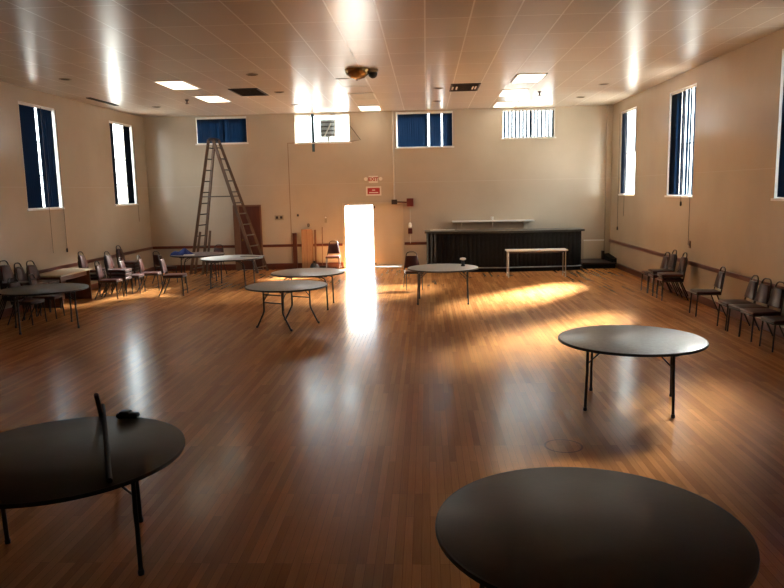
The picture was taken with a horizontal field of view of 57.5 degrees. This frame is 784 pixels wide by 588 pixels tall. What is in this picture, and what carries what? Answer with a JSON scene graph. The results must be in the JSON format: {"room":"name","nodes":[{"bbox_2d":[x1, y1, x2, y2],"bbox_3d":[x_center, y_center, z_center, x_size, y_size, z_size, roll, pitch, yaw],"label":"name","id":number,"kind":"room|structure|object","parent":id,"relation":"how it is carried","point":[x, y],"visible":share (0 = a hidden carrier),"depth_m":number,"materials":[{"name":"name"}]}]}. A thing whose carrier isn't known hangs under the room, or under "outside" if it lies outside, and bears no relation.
{"room":"event hall","nodes":[
{"label":"event hall","id":0,"kind":"room"},
{"bbox_2d":[0,81,152,308],"bbox_3d":[-8.834,-1.336,10.596,0.300,5.451,26.504,-1,8,3],"label":"wall","id":1,"kind":"structure","parent":0,"point":[93,223],"depth_m":18.63,"materials":[{"name":"beige paint"}]},
{"bbox_2d":[18,101,64,210],"bbox_3d":[-8.465,-3.255,17.124,0.225,2.478,1.680,-1,8,3],"label":"window","id":2,"kind":"structure","parent":1,"relation":"in","point":[52,112],"depth_m":17.82,"materials":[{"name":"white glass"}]},
{"bbox_2d":[18,102,67,251],"bbox_3d":[-8.381,-2.709,17.200,0.141,3.553,1.560,-1,8,3],"label":"vertical blind","id":3,"kind":"object","parent":2,"relation":"attached to","point":[26,111],"visible":1,"depth_m":17.12,"materials":[{"name":"blue fabric"}]},
{"bbox_2d":[0,267,153,317],"bbox_3d":[-8.620,1.081,10.941,0.030,0.160,26.504,-1,8,3],"label":"baseboard","id":4,"kind":"structure","parent":1,"relation":"attached to","point":[8,311],"depth_m":18.00,"materials":[{"name":"red wood"}]},
{"bbox_2d":[25,246,152,275],"bbox_3d":[-8.634,0.379,10.838,0.030,0.090,26.504,-1,8,3],"label":"chair rail","id":5,"kind":"object","parent":1,"relation":"attached to","point":[147,248],"visible":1,"depth_m":19.44,"materials":[{"name":"red wood"}]},
{"bbox_2d":[109,121,138,205],"bbox_3d":[-8.245,-3.937,21.769,0.225,2.478,1.700,-1,8,3],"label":"window","id":6,"kind":"structure","parent":1,"relation":"in","point":[130,127],"depth_m":22.45,"materials":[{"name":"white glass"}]},
{"bbox_2d":[109,121,138,211],"bbox_3d":[-8.175,-3.673,21.799,0.126,2.983,1.592,-1,8,3],"label":"vertical blind","id":7,"kind":"object","parent":6,"relation":"attached to","point":[126,131],"visible":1,"depth_m":22.16,"materials":[{"name":"blue fabric"}]},
{"bbox_2d":[143,105,606,269],"bbox_3d":[-0.531,-3.386,23.462,15.672,5.451,0.300,-1,8,3],"label":"wall","id":8,"kind":"structure","parent":0,"point":[558,182],"depth_m":23.24,"materials":[{"name":"beige paint"}]},
{"bbox_2d":[153,245,234,248],"bbox_3d":[-6.608,-1.563,23.851,2.787,0.090,0.030,-1,8,3],"label":"chair rail","id":9,"kind":"object","parent":8,"relation":"attached to","point":[211,246],"visible":0.89,"depth_m":23.85,"materials":[{"name":"red wood"}]},
{"bbox_2d":[154,264,235,270],"bbox_3d":[-6.593,-0.880,23.950,2.787,0.200,0.030,-1,8,3],"label":"baseboard","id":10,"kind":"structure","parent":8,"relation":"attached to","point":[227,266],"depth_m":23.92,"materials":[{"name":"red wood"}]},
{"bbox_2d":[195,116,248,144],"bbox_3d":[-5.543,-5.321,23.341,1.750,0.880,0.225,-1,8,3],"label":"window","id":11,"kind":"structure","parent":8,"relation":"in","point":[237,116],"depth_m":23.29,"materials":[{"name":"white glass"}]},
{"bbox_2d":[196,117,246,142],"bbox_3d":[-5.545,-5.340,23.316,1.643,0.805,0.041,-1,8,3],"label":"vertical blind","id":12,"kind":"object","parent":11,"relation":"attached to","point":[226,129],"visible":0.9,"depth_m":23.32,"materials":[{"name":"blue fabric"}]},
{"bbox_2d":[233,205,263,269],"bbox_3d":[-4.760,-1.862,23.664,0.930,2.150,0.140,-1,8,3],"label":"door","id":13,"kind":"structure","parent":8,"relation":"in","point":[254,211],"depth_m":23.67,"materials":[{"name":"brown wood"}]},
{"bbox_2d":[263,243,342,246],"bbox_3d":[-2.959,-1.612,23.671,2.660,0.090,0.030,-1,8,3],"label":"chair rail","id":14,"kind":"object","parent":8,"relation":"attached to","point":[327,244],"visible":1,"depth_m":23.68,"materials":[{"name":"red wood"}]},
{"bbox_2d":[264,262,342,269],"bbox_3d":[-2.945,-0.929,23.770,2.660,0.200,0.030,-1,8,3],"label":"baseboard","id":15,"kind":"structure","parent":8,"relation":"attached to","point":[336,265],"depth_m":23.78,"materials":[{"name":"red wood"}]},
{"bbox_2d":[294,114,351,143],"bbox_3d":[-2.247,-5.341,23.182,1.870,0.930,0.225,-1,8,3],"label":"window","id":16,"kind":"structure","parent":8,"relation":"in","point":[334,115],"depth_m":23.17,"materials":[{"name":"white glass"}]},
{"bbox_2d":[320,119,336,140],"bbox_3d":[-2.085,-5.317,23.515,0.500,0.800,0.300,-1,8,3],"label":"air vent","id":17,"kind":"object","parent":16,"relation":"in","point":[327,127],"visible":0.96,"depth_m":23.40,"materials":[{"name":"grey metal"}]},
{"bbox_2d":[342,202,403,267],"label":"door","id":18,"kind":"structure","parent":8,"relation":"in","point":[388,230],"depth_m":23.55,"materials":[{"name":"beige paint"}]},
{"bbox_2d":[366,186,380,195],"bbox_3d":[-0.597,-3.356,23.304,0.500,0.300,0.027,-1,8,3],"label":"door sign","id":19,"kind":"object","parent":8,"relation":"attached to","point":[370,190],"visible":1,"depth_m":23.29,"materials":[{"name":"red plastic"}]},
{"bbox_2d":[392,111,406,203],"bbox_3d":[0.214,-4.395,23.072,0.511,2.970,0.100,-1,8,3],"label":"conduit","id":20,"kind":"object","parent":8,"relation":"attached to","point":[394,201],"visible":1,"depth_m":23.13,"materials":[{"name":"beige metal"}]},
{"bbox_2d":[395,111,453,148],"bbox_3d":[1.046,-5.277,23.036,1.900,1.150,0.225,-1,8,3],"label":"window","id":21,"kind":"structure","parent":8,"relation":"in","point":[428,146],"depth_m":23.02,"materials":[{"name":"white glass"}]},
{"bbox_2d":[396,112,451,146],"bbox_3d":[1.045,-5.296,23.010,1.781,1.075,0.040,-1,8,3],"label":"vertical blind","id":22,"kind":"object","parent":21,"relation":"attached to","point":[412,127],"visible":1,"depth_m":23.02,"materials":[{"name":"blue fabric"}]},
{"bbox_2d":[452,219,533,229],"bbox_3d":[3.265,-2.202,23.142,2.620,0.365,0.320,-1,8,3],"label":"wall shelf","id":23,"kind":"object","parent":8,"relation":"attached to","point":[472,224],"visible":0.95,"depth_m":23.23,"materials":[{"name":"beige paint"}]},
{"bbox_2d":[501,108,555,138],"bbox_3d":[4.354,-5.430,22.857,1.750,0.930,0.225,-1,8,3],"label":"window","id":24,"kind":"structure","parent":8,"relation":"in","point":[553,136],"depth_m":22.81,"materials":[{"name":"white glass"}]},
{"bbox_2d":[503,109,553,137],"bbox_3d":[4.353,-5.449,22.832,1.630,0.855,0.068,-1,8,3],"label":"vertical blind","id":25,"kind":"object","parent":24,"relation":"attached to","point":[529,110],"visible":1,"depth_m":22.84,"materials":[{"name":"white fabric"}]},
{"bbox_2d":[0,267,783,587],"bbox_3d":[-1.105,1.158,10.596,15.672,0.200,27.104,-1,8,3],"label":"floor","id":26,"kind":"structure","parent":0,"point":[328,453],"depth_m":8.39,"materials":[{"name":"brown wood"}]},
{"bbox_2d":[0,284,37,319],"bbox_3d":[-7.959,0.056,15.161,0.589,0.953,0.455,0,8,7],"label":"banquet chair","id":27,"kind":"object","parent":26,"relation":"on","point":[8,297],"visible":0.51,"depth_m":14.98,"materials":[{"name":"brown metal"}]},
{"bbox_2d":[0,280,36,314],"bbox_3d":[-7.953,-0.043,15.146,0.589,0.953,0.455,0,8,7],"label":"banquet chair","id":28,"kind":"object","parent":27,"relation":"on","point":[0,280],"visible":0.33,"depth_m":14.98,"materials":[{"name":"brown metal"}]},
{"bbox_2d":[0,265,37,310],"bbox_3d":[-7.947,-0.142,15.130,0.589,0.953,0.455,0,8,7],"label":"banquet chair","id":29,"kind":"object","parent":28,"relation":"on","point":[11,280],"visible":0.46,"depth_m":14.99,"materials":[{"name":"brown metal"}]},
{"bbox_2d":[0,260,28,305],"bbox_3d":[-7.941,-0.241,15.115,0.589,0.953,0.455,0,8,7],"label":"banquet chair","id":30,"kind":"object","parent":29,"relation":"on","point":[6,272],"visible":0.7,"depth_m":15.02,"materials":[{"name":"brown leather"}]},
{"bbox_2d":[7,277,46,325],"bbox_3d":[-7.467,0.133,14.565,0.589,0.953,0.455,0,8,11],"label":"banquet chair","id":31,"kind":"object","parent":26,"relation":"on","point":[27,301],"visible":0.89,"depth_m":14.47,"materials":[{"name":"brown metal"}]},
{"bbox_2d":[0,283,88,334],"bbox_3d":[-6.790,0.281,14.012,1.632,0.789,1.632,-6,10,-32],"label":"round table","id":32,"kind":"object","parent":26,"relation":"on","point":[54,288],"visible":1,"depth_m":13.88,"materials":[{"name":"laminate"}]},
{"bbox_2d":[28,274,64,319],"bbox_3d":[-7.376,0.038,15.205,0.589,0.953,0.455,-2,8,-3],"label":"banquet chair","id":33,"kind":"object","parent":26,"relation":"on","point":[33,281],"visible":0.69,"depth_m":15.06,"materials":[{"name":"brown metal"}]},
{"bbox_2d":[37,268,92,307],"bbox_3d":[-7.931,-0.160,17.270,0.760,0.760,1.600,-1,8,3],"label":"desk","id":34,"kind":"object","parent":26,"relation":"on","point":[65,275],"visible":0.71,"depth_m":17.53,"materials":[{"name":"laminate"}]},
{"bbox_2d":[0,416,184,575],"bbox_3d":[-2.295,1.497,5.044,1.656,0.789,1.656,-4,9,-19],"label":"round table","id":35,"kind":"object","parent":26,"relation":"on","point":[59,461],"visible":0.94,"depth_m":4.89,"materials":[{"name":"laminate"}]},
{"bbox_2d":[101,403,112,482],"bbox_3d":[-2.091,1.048,5.226,0.034,0.034,1.744,-5,9,-23],"label":"wooden rod","id":36,"kind":"object","parent":35,"relation":"on","point":[104,420],"visible":0.94,"depth_m":4.99,"materials":[{"name":"black"}]},
{"bbox_2d":[116,410,139,418],"bbox_3d":[-2.117,0.963,5.731,0.180,0.058,0.080,-1,8,3],"label":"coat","id":37,"kind":"object","parent":35,"relation":"on","point":[123,414],"visible":1,"depth_m":5.70,"materials":[{"name":"black fabric"}]},
{"bbox_2d":[78,263,106,295],"bbox_3d":[-7.763,-0.430,18.466,0.589,0.953,0.455,-1,8,1],"label":"banquet chair","id":38,"kind":"object","parent":26,"relation":"on","point":[92,278],"visible":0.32,"depth_m":18.29,"materials":[{"name":"brown metal"}]},
{"bbox_2d":[78,255,106,292],"bbox_3d":[-7.757,-0.529,18.451,0.589,0.953,0.455,-1,8,1],"label":"banquet chair","id":39,"kind":"object","parent":38,"relation":"on","point":[91,274],"visible":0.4,"depth_m":18.25,"materials":[{"name":"brown metal"}]},
{"bbox_2d":[78,251,105,288],"bbox_3d":[-7.751,-0.628,18.437,0.589,0.953,0.455,-1,8,1],"label":"banquet chair","id":40,"kind":"object","parent":39,"relation":"on","point":[83,263],"visible":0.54,"depth_m":18.33,"materials":[{"name":"brown metal"}]},
{"bbox_2d":[94,393,102,416],"bbox_3d":[-2.399,1.244,6.040,0.044,1.022,0.707,-3,9,-12],"label":"wooden pole","id":41,"kind":"object","parent":26,"relation":"on","point":[96,395],"visible":0.34,"depth_m":5.70,"materials":[{"name":"black wood"}]},
{"bbox_2d":[94,261,123,299],"bbox_3d":[-7.099,-0.359,17.887,0.589,0.953,0.455,-1,8,-1],"label":"banquet chair","id":42,"kind":"object","parent":26,"relation":"on","point":[99,272],"visible":1,"depth_m":17.75,"materials":[{"name":"leather"}]},
{"bbox_2d":[104,261,132,296],"bbox_3d":[-7.047,-0.430,18.361,0.589,0.953,0.455,-1,8,1],"label":"banquet chair","id":43,"kind":"object","parent":26,"relation":"on","point":[127,277],"visible":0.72,"depth_m":18.20,"materials":[{"name":"leather"}]},
{"bbox_2d":[104,255,132,292],"bbox_3d":[-7.041,-0.529,18.347,0.589,0.953,0.455,-1,8,1],"label":"banquet chair","id":44,"kind":"object","parent":43,"relation":"on","point":[126,273],"visible":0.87,"depth_m":18.17,"materials":[{"name":"brown metal"}]},
{"bbox_2d":[104,251,132,288],"bbox_3d":[-7.035,-0.628,18.332,0.589,0.953,0.455,-1,8,1],"label":"banquet chair","id":45,"kind":"object","parent":44,"relation":"on","point":[109,262],"visible":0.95,"depth_m":18.18,"materials":[{"name":"brown metal"}]},
{"bbox_2d":[116,255,141,285],"bbox_3d":[-7.549,-0.723,20.438,0.589,0.953,0.455,-1,8,3],"label":"banquet chair","id":46,"kind":"object","parent":26,"relation":"on","point":[136,268],"visible":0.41,"depth_m":20.27,"materials":[{"name":"brown leather"}]},
{"bbox_2d":[116,252,141,281],"bbox_3d":[-7.543,-0.822,20.423,0.589,0.953,0.455,-1,8,3],"label":"banquet chair","id":47,"kind":"object","parent":46,"relation":"on","point":[126,265],"visible":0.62,"depth_m":20.23,"materials":[{"name":"brown metal"}]},
{"bbox_2d":[116,245,137,278],"bbox_3d":[-7.537,-0.921,20.408,0.589,0.953,0.455,-1,8,3],"label":"banquet chair","id":48,"kind":"object","parent":47,"relation":"on","point":[120,253],"visible":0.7,"depth_m":20.29,"materials":[{"name":"brown metal"}]},
{"bbox_2d":[118,257,145,293],"bbox_3d":[-6.875,-0.501,18.827,0.589,0.953,0.455,-1,8,-1],"label":"banquet chair","id":49,"kind":"object","parent":26,"relation":"on","point":[121,263],"visible":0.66,"depth_m":18.71,"materials":[{"name":"brown leather"}]},
{"bbox_2d":[137,255,162,290],"bbox_3d":[-6.552,-0.576,19.294,0.589,0.953,0.455,-2,8,-5],"label":"banquet chair","id":50,"kind":"object","parent":26,"relation":"on","point":[140,263],"visible":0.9,"depth_m":19.16,"materials":[{"name":"brown metal"}]},
{"bbox_2d":[152,251,177,283],"bbox_3d":[-6.615,-0.788,20.756,0.455,0.953,0.589,4,10,32],"label":"banquet chair","id":51,"kind":"object","parent":26,"relation":"on","point":[155,257],"visible":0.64,"depth_m":20.63,"materials":[{"name":"brown metal"}]},
{"bbox_2d":[158,254,187,296],"bbox_3d":[-5.605,-0.491,18.251,0.648,1.048,0.500,-2,8,-3],"label":"banquet chair","id":52,"kind":"object","parent":26,"relation":"on","point":[163,267],"visible":1,"depth_m":18.09,"materials":[{"name":"brown leather"}]},
{"bbox_2d":[170,252,224,282],"bbox_3d":[-5.742,-0.792,21.199,1.574,0.785,1.574,-5,9,-22],"label":"round table","id":53,"kind":"object","parent":26,"relation":"on","point":[197,254],"visible":0.79,"depth_m":20.90,"materials":[{"name":"black plastic"}]},
{"bbox_2d":[189,138,268,273],"bbox_3d":[-5.299,-2.798,22.860,2.436,4.284,0.759,-1,8,3],"label":"step ladder","id":54,"kind":"object","parent":26,"relation":"on","point":[214,148],"visible":0.94,"depth_m":22.78,"materials":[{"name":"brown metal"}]},
{"bbox_2d":[200,255,262,287],"bbox_3d":[-4.430,-0.625,19.871,1.711,0.785,1.711,-1,8,3],"label":"round table","id":55,"kind":"object","parent":26,"relation":"on","point":[223,258],"visible":0.91,"depth_m":19.42,"materials":[{"name":"grey laminate"}]},
{"bbox_2d":[245,280,327,330],"bbox_3d":[-2.010,0.223,13.747,1.574,0.794,1.574,4,10,30],"label":"round table","id":56,"kind":"object","parent":26,"relation":"on","point":[284,286],"visible":1,"depth_m":13.52,"materials":[{"name":"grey laminate"}]},
{"bbox_2d":[292,233,297,268],"bbox_3d":[-3.200,-1.406,23.607,0.140,1.201,0.110,-1,8,3],"label":"plank","id":57,"kind":"object","parent":26,"relation":"on","point":[294,235],"visible":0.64,"depth_m":23.58,"materials":[{"name":"red wood"}]},
{"bbox_2d":[301,229,313,267],"bbox_3d":[-2.783,-1.468,23.553,0.380,1.321,0.128,-1,8,3],"label":"cardboard sheets","id":58,"kind":"object","parent":26,"relation":"on","point":[306,234],"visible":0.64,"depth_m":23.52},
{"bbox_2d":[271,268,344,310],"bbox_3d":[-1.857,-0.104,15.935,1.642,0.785,1.642,-1,8,3],"label":"round table","id":59,"kind":"object","parent":26,"relation":"on","point":[319,273],"visible":0.92,"depth_m":15.64,"materials":[{"name":"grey plastic"}]},
{"bbox_2d":[325,241,340,268],"bbox_3d":[-1.901,-1.231,23.118,0.455,0.953,0.589,-1,8,1],"label":"banquet chair","id":60,"kind":"object","parent":26,"relation":"on","point":[332,248],"visible":0.95,"depth_m":23.26,"materials":[{"name":"brown metal"}]},
{"bbox_2d":[403,251,422,289],"bbox_3d":[0.539,-0.606,18.490,0.455,0.953,0.589,-2,8,-5],"label":"banquet chair","id":61,"kind":"object","parent":26,"relation":"on","point":[413,260],"visible":0.74,"depth_m":18.63,"materials":[{"name":"brown metal"}]},
{"bbox_2d":[407,264,478,304],"bbox_3d":[1.165,-0.216,16.291,1.613,0.789,1.613,0,8,5],"label":"round table","id":62,"kind":"object","parent":26,"relation":"on","point":[427,268],"visible":0.99,"depth_m":15.96,"materials":[{"name":"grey plastic"}]},
{"bbox_2d":[425,228,584,271],"bbox_3d":[3.448,-1.355,22.146,4.860,1.250,1.110,-1,8,3],"label":"bar counter","id":63,"kind":"object","parent":26,"relation":"on","point":[484,249],"depth_m":21.75,"materials":[{"name":"black laminate"}]},
{"bbox_2d":[425,228,584,233],"bbox_3d":[3.436,-1.944,22.060,4.860,0.060,1.110,-1,8,3],"label":"countertop","id":64,"kind":"structure","parent":63,"relation":"on","point":[531,229],"depth_m":21.72,"materials":[{"name":"black laminate"}]},
{"bbox_2d":[505,248,567,277],"bbox_3d":[4.122,-0.889,20.468,1.720,0.785,0.480,-1,8,3],"label":"table","id":65,"kind":"object","parent":26,"relation":"on","point":[540,250],"visible":1,"depth_m":20.24,"materials":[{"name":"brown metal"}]},
{"bbox_2d":[435,467,759,587],"bbox_3d":[1.042,1.607,3.824,1.613,0.789,1.613,-4,9,-17],"label":"round table","id":66,"kind":"object","parent":26,"relation":"on","point":[542,527],"visible":1,"depth_m":3.66,"materials":[{"name":"laminate"}]},
{"bbox_2d":[581,259,616,268],"bbox_3d":[6.449,-0.963,22.704,1.030,0.190,1.200,-1,8,3],"label":"platform","id":67,"kind":"object","parent":26,"relation":"on","point":[586,263],"visible":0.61,"depth_m":22.17,"materials":[{"name":"black wood"}]},
{"bbox_2d":[584,239,603,257],"bbox_3d":[6.536,-1.464,23.179,0.650,0.600,0.035,-1,8,3],"label":"board","id":68,"kind":"object","parent":67,"relation":"on","point":[592,248],"visible":0.96,"depth_m":23.17,"materials":[{"name":"beige paint"}]},
{"bbox_2d":[601,251,616,261],"bbox_3d":[6.846,-1.192,22.591,0.240,0.280,1.000,-1,8,3],"label":"ledge","id":69,"kind":"object","parent":67,"relation":"on","point":[604,256],"visible":1,"depth_m":22.69,"materials":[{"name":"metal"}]},
{"bbox_2d":[558,325,708,417],"bbox_3d":[2.793,0.904,8.388,1.662,0.789,1.662,2,9,20],"label":"round table","id":70,"kind":"object","parent":26,"relation":"on","point":[616,340],"visible":1,"depth_m":8.19,"materials":[{"name":"grey laminate"}]},
{"bbox_2d":[641,252,670,292],"bbox_3d":[6.332,-0.527,17.129,0.589,0.953,0.455,-1,8,1],"label":"banquet chair","id":71,"kind":"object","parent":26,"relation":"on","point":[665,260],"visible":0.65,"depth_m":17.07,"materials":[{"name":"brown metal"}]},
{"bbox_2d":[647,254,677,295],"bbox_3d":[6.309,-0.454,16.632,0.589,0.953,0.455,0,8,5],"label":"banquet chair","id":72,"kind":"object","parent":26,"relation":"on","point":[649,274],"visible":0.52,"depth_m":16.50,"materials":[{"name":"brown leather"}]},
{"bbox_2d":[647,249,677,291],"bbox_3d":[6.299,-0.552,16.619,0.589,0.953,0.455,0,8,5],"label":"banquet chair","id":73,"kind":"object","parent":72,"relation":"on","point":[672,260],"visible":0.89,"depth_m":16.48,"materials":[{"name":"brown leather"}]},
{"bbox_2d":[656,257,688,300],"bbox_3d":[6.255,-0.349,15.921,0.589,0.953,0.455,0,8,6],"label":"banquet chair","id":74,"kind":"object","parent":26,"relation":"on","point":[675,280],"visible":0.77,"depth_m":15.74,"materials":[{"name":"brown metal"}]},
{"bbox_2d":[656,252,687,295],"bbox_3d":[6.245,-0.448,15.908,0.589,0.953,0.455,0,8,6],"label":"banquet chair","id":75,"kind":"object","parent":74,"relation":"on","point":[682,264],"visible":0.99,"depth_m":15.75,"materials":[{"name":"brown leather"}]},
{"bbox_2d":[689,266,725,316],"bbox_3d":[6.182,-0.061,13.963,0.589,0.953,0.455,0,8,7],"label":"banquet chair","id":76,"kind":"object","parent":26,"relation":"on","point":[719,281],"visible":0.98,"depth_m":13.82,"materials":[{"name":"brown leather"}]},
{"bbox_2d":[717,275,758,330],"bbox_3d":[6.118,0.139,12.600,0.589,0.953,0.455,0,8,6],"label":"banquet chair","id":77,"kind":"object","parent":26,"relation":"on","point":[751,291],"visible":0.9,"depth_m":12.54,"materials":[{"name":"brown fabric"}]},
{"bbox_2d":[727,278,771,333],"bbox_3d":[6.096,0.207,12.139,0.589,0.953,0.455,-1,8,-1],"label":"banquet chair","id":78,"kind":"object","parent":26,"relation":"on","point":[764,290],"visible":0.86,"depth_m":12.11,"materials":[{"name":"brown metal"}]},
{"bbox_2d":[738,281,783,341],"bbox_3d":[6.074,0.274,11.684,0.589,0.953,0.455,-1,8,1],"label":"banquet chair","id":79,"kind":"object","parent":26,"relation":"on","point":[776,299],"visible":0.96,"depth_m":11.58,"materials":[{"name":"brown metal"}]},
{"bbox_2d":[759,316,783,351],"bbox_3d":[6.040,0.381,10.951,0.589,0.953,0.455,-1,8,3],"label":"banquet chair","id":80,"kind":"object","parent":26,"relation":"on","point":[774,320],"visible":1,"depth_m":10.91,"materials":[{"name":"brown metal"}]},
{"bbox_2d":[0,0,783,116],"bbox_3d":[-1.212,-4.037,9.838,15.672,0.200,27.104,-1,8,3],"label":"ceiling","id":81,"kind":"structure","parent":0,"point":[111,51],"depth_m":12.68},
{"bbox_2d":[153,80,200,89],"bbox_3d":[-4.965,-4.836,16.574,0.680,0.012,1.320,-1,8,3],"label":"recessed light","id":82,"kind":"object","parent":81,"relation":"in","point":[174,85],"visible":1,"depth_m":16.55,"materials":[{"name":"white plastic"}]},
{"bbox_2d":[192,95,231,102],"bbox_3d":[-4.793,-5.214,19.141,0.680,0.012,1.320,-1,8,3],"label":"recessed light","id":83,"kind":"object","parent":81,"relation":"in","point":[209,99],"visible":1,"depth_m":19.14,"materials":[{"name":"white plastic"}]},
{"bbox_2d":[196,96,229,101],"bbox_3d":[-4.793,-5.215,19.141,0.610,0.006,1.240,-1,8,3],"label":"diffuser","id":84,"kind":"object","parent":83,"relation":"attached to","point":[204,98],"depth_m":19.06,"materials":[{"name":"white plastic"}]},
{"bbox_2d":[228,88,268,95],"bbox_3d":[-3.588,-5.059,17.943,0.720,0.022,1.280,-1,8,3],"label":"ceiling vent","id":85,"kind":"object","parent":81,"relation":"in","point":[241,91],"visible":1,"depth_m":17.92,"materials":[{"name":"brown metal"}]},
{"bbox_2d":[336,78,369,86],"bbox_3d":[-0.894,-4.941,16.720,0.680,0.012,1.320,-1,8,3],"label":"recessed light","id":86,"kind":"object","parent":81,"relation":"in","point":[344,82],"visible":0.96,"depth_m":16.70,"materials":[{"name":"white plastic"}]},
{"bbox_2d":[345,67,369,80],"bbox_3d":[-0.726,-4.570,14.945,0.520,0.240,0.520,-1,8,3],"label":"dome light","id":87,"kind":"object","parent":81,"relation":"attached to","point":[356,73],"visible":1,"depth_m":14.77,"materials":[{"name":"gold metal"}]},
{"bbox_2d":[347,93,376,99],"bbox_3d":[-0.786,-5.304,19.191,0.680,0.012,1.320,-1,8,3],"label":"recessed light","id":88,"kind":"object","parent":81,"relation":"in","point":[354,96],"visible":1,"depth_m":19.18,"materials":[{"name":"white plastic"}]},
{"bbox_2d":[357,105,381,110],"bbox_3d":[-0.681,-5.725,22.059,0.680,0.012,1.320,-1,8,3],"label":"recessed light","id":89,"kind":"object","parent":81,"relation":"in","point":[361,108],"visible":1,"depth_m":22.06,"materials":[{"name":"white plastic"}]},
{"bbox_2d":[449,83,480,91],"bbox_3d":[1.814,-5.158,17.875,0.720,0.028,1.280,-1,8,3],"label":"ceiling vent","id":90,"kind":"object","parent":81,"relation":"in","point":[463,86],"visible":1,"depth_m":17.75,"materials":[{"name":"brown metal"}]},
{"bbox_2d":[493,101,518,106],"bbox_3d":[3.449,-5.766,21.756,0.680,0.012,1.320,-1,8,3],"label":"recessed light","id":91,"kind":"object","parent":81,"relation":"in","point":[497,104],"visible":1,"depth_m":21.72,"materials":[{"name":"white plastic"}]},
{"bbox_2d":[497,89,528,96],"bbox_3d":[3.223,-5.373,19.092,0.680,0.012,1.320,-1,8,3],"label":"recessed light","id":92,"kind":"object","parent":81,"relation":"in","point":[505,92],"visible":1,"depth_m":19.02,"materials":[{"name":"white plastic"}]},
{"bbox_2d":[499,90,525,95],"bbox_3d":[3.223,-5.374,19.092,0.610,0.006,1.240,-1,8,3],"label":"diffuser","id":93,"kind":"object","parent":92,"relation":"attached to","point":[504,92],"depth_m":19.10,"materials":[{"name":"white plastic"}]},
{"bbox_2d":[511,73,547,82],"bbox_3d":[3.176,-5.010,16.618,0.680,0.012,1.320,-1,8,3],"label":"recessed light","id":94,"kind":"object","parent":81,"relation":"in","point":[520,78],"visible":1,"depth_m":16.59,"materials":[{"name":"white plastic"}]},
{"bbox_2d":[604,105,612,252],"bbox_3d":[6.907,-3.453,22.867,0.155,5.051,0.160,-1,8,3],"label":"pilaster","id":95,"kind":"object","parent":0,"point":[609,117],"visible":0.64,"depth_m":22.77,"materials":[{"name":"beige paint"}]},
{"bbox_2d":[610,28,783,327],"bbox_3d":[6.518,-1.543,9.838,0.300,5.451,26.504,-1,8,3],"label":"wall","id":96,"kind":"structure","parent":0,"point":[733,222],"depth_m":14.55,"materials":[{"name":"beige paint"}]},
{"bbox_2d":[618,106,636,195],"bbox_3d":[6.954,-4.117,20.851,0.225,2.478,1.640,-1,8,3],"label":"window","id":97,"kind":"structure","parent":96,"relation":"in","point":[620,194],"depth_m":21.49,"materials":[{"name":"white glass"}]},
{"bbox_2d":[617,107,636,229],"bbox_3d":[6.905,-3.593,20.951,0.165,3.513,1.562,-1,8,3],"label":"vertical blind","id":98,"kind":"object","parent":97,"relation":"attached to","point":[625,114],"visible":0.91,"depth_m":21.37,"materials":[{"name":"blue fabric"}]},
{"bbox_2d":[664,83,696,197],"bbox_3d":[6.749,-3.481,16.522,0.225,2.478,1.800,-1,8,3],"label":"window","id":99,"kind":"structure","parent":96,"relation":"in","point":[667,195],"depth_m":17.25,"materials":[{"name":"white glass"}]},
{"bbox_2d":[668,84,696,238],"bbox_3d":[6.687,-2.959,16.604,0.141,3.503,1.698,-1,8,3],"label":"vertical blind","id":100,"kind":"object","parent":99,"relation":"attached to","point":[678,109],"visible":0.96,"depth_m":16.64,"materials":[{"name":"blue fabric"}]},
{"bbox_2d":[609,239,783,288],"bbox_3d":[6.388,0.176,10.097,0.030,0.090,26.504,-1,8,3],"label":"chair rail","id":101,"kind":"object","parent":96,"relation":"attached to","point":[716,270],"visible":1,"depth_m":15.13,"materials":[{"name":"red wood"}]},
{"bbox_2d":[618,264,783,337],"bbox_3d":[6.372,0.974,9.555,0.030,0.160,25.200,-1,8,3],"label":"baseboard","id":102,"kind":"structure","parent":96,"relation":"attached to","point":[706,301],"depth_m":14.89,"materials":[{"name":"red wood"}]},
{"bbox_2d":[771,49,783,200],"bbox_3d":[6.493,-2.688,11.126,0.225,2.478,1.760,-1,8,3],"label":"window","id":103,"kind":"structure","parent":96,"relation":"in","point":[775,198],"depth_m":11.95,"materials":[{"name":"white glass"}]},
{"bbox_2d":[777,85,783,196],"bbox_3d":[6.471,-2.711,11.130,0.040,2.403,1.654,-1,8,3],"label":"vertical blind","id":104,"kind":"object","parent":103,"relation":"attached to","point":[780,193],"visible":1,"depth_m":11.95,"materials":[{"name":"blue fabric"}]},
{"bbox_3d":[-7.878,-0.185,16.112,0.589,0.953,0.455,0,8,6],"label":"banquet chair","id":105,"kind":"object","parent":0,"visible":0},
{"bbox_2d":[26,260,61,302],"bbox_3d":[-7.872,-0.284,16.097,0.589,0.953,0.455,0,8,6],"label":"banquet chair","id":106,"kind":"object","parent":105,"relation":"on","point":[31,269],"visible":0.64,"depth_m":16.07,"materials":[{"name":"brown leather"}]},
{"label":"outside","id":107,"kind":"structure","parent":0,"visible":0},
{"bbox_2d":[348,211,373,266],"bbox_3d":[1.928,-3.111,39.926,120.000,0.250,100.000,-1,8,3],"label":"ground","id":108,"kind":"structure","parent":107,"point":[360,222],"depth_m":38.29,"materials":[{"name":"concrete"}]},
{"bbox_3d":[-7.909,-0.118,15.655,0.589,0.953,0.455,-1,8,0],"label":"banquet chair","id":109,"kind":"object","parent":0,"visible":0},
{"bbox_2d":[14,262,50,306],"bbox_3d":[-7.903,-0.217,15.641,0.589,0.953,0.455,-1,8,0],"label":"banquet chair","id":110,"kind":"object","parent":109,"relation":"on","point":[20,274],"visible":0.46,"depth_m":15.59,"materials":[{"name":"brown metal"}]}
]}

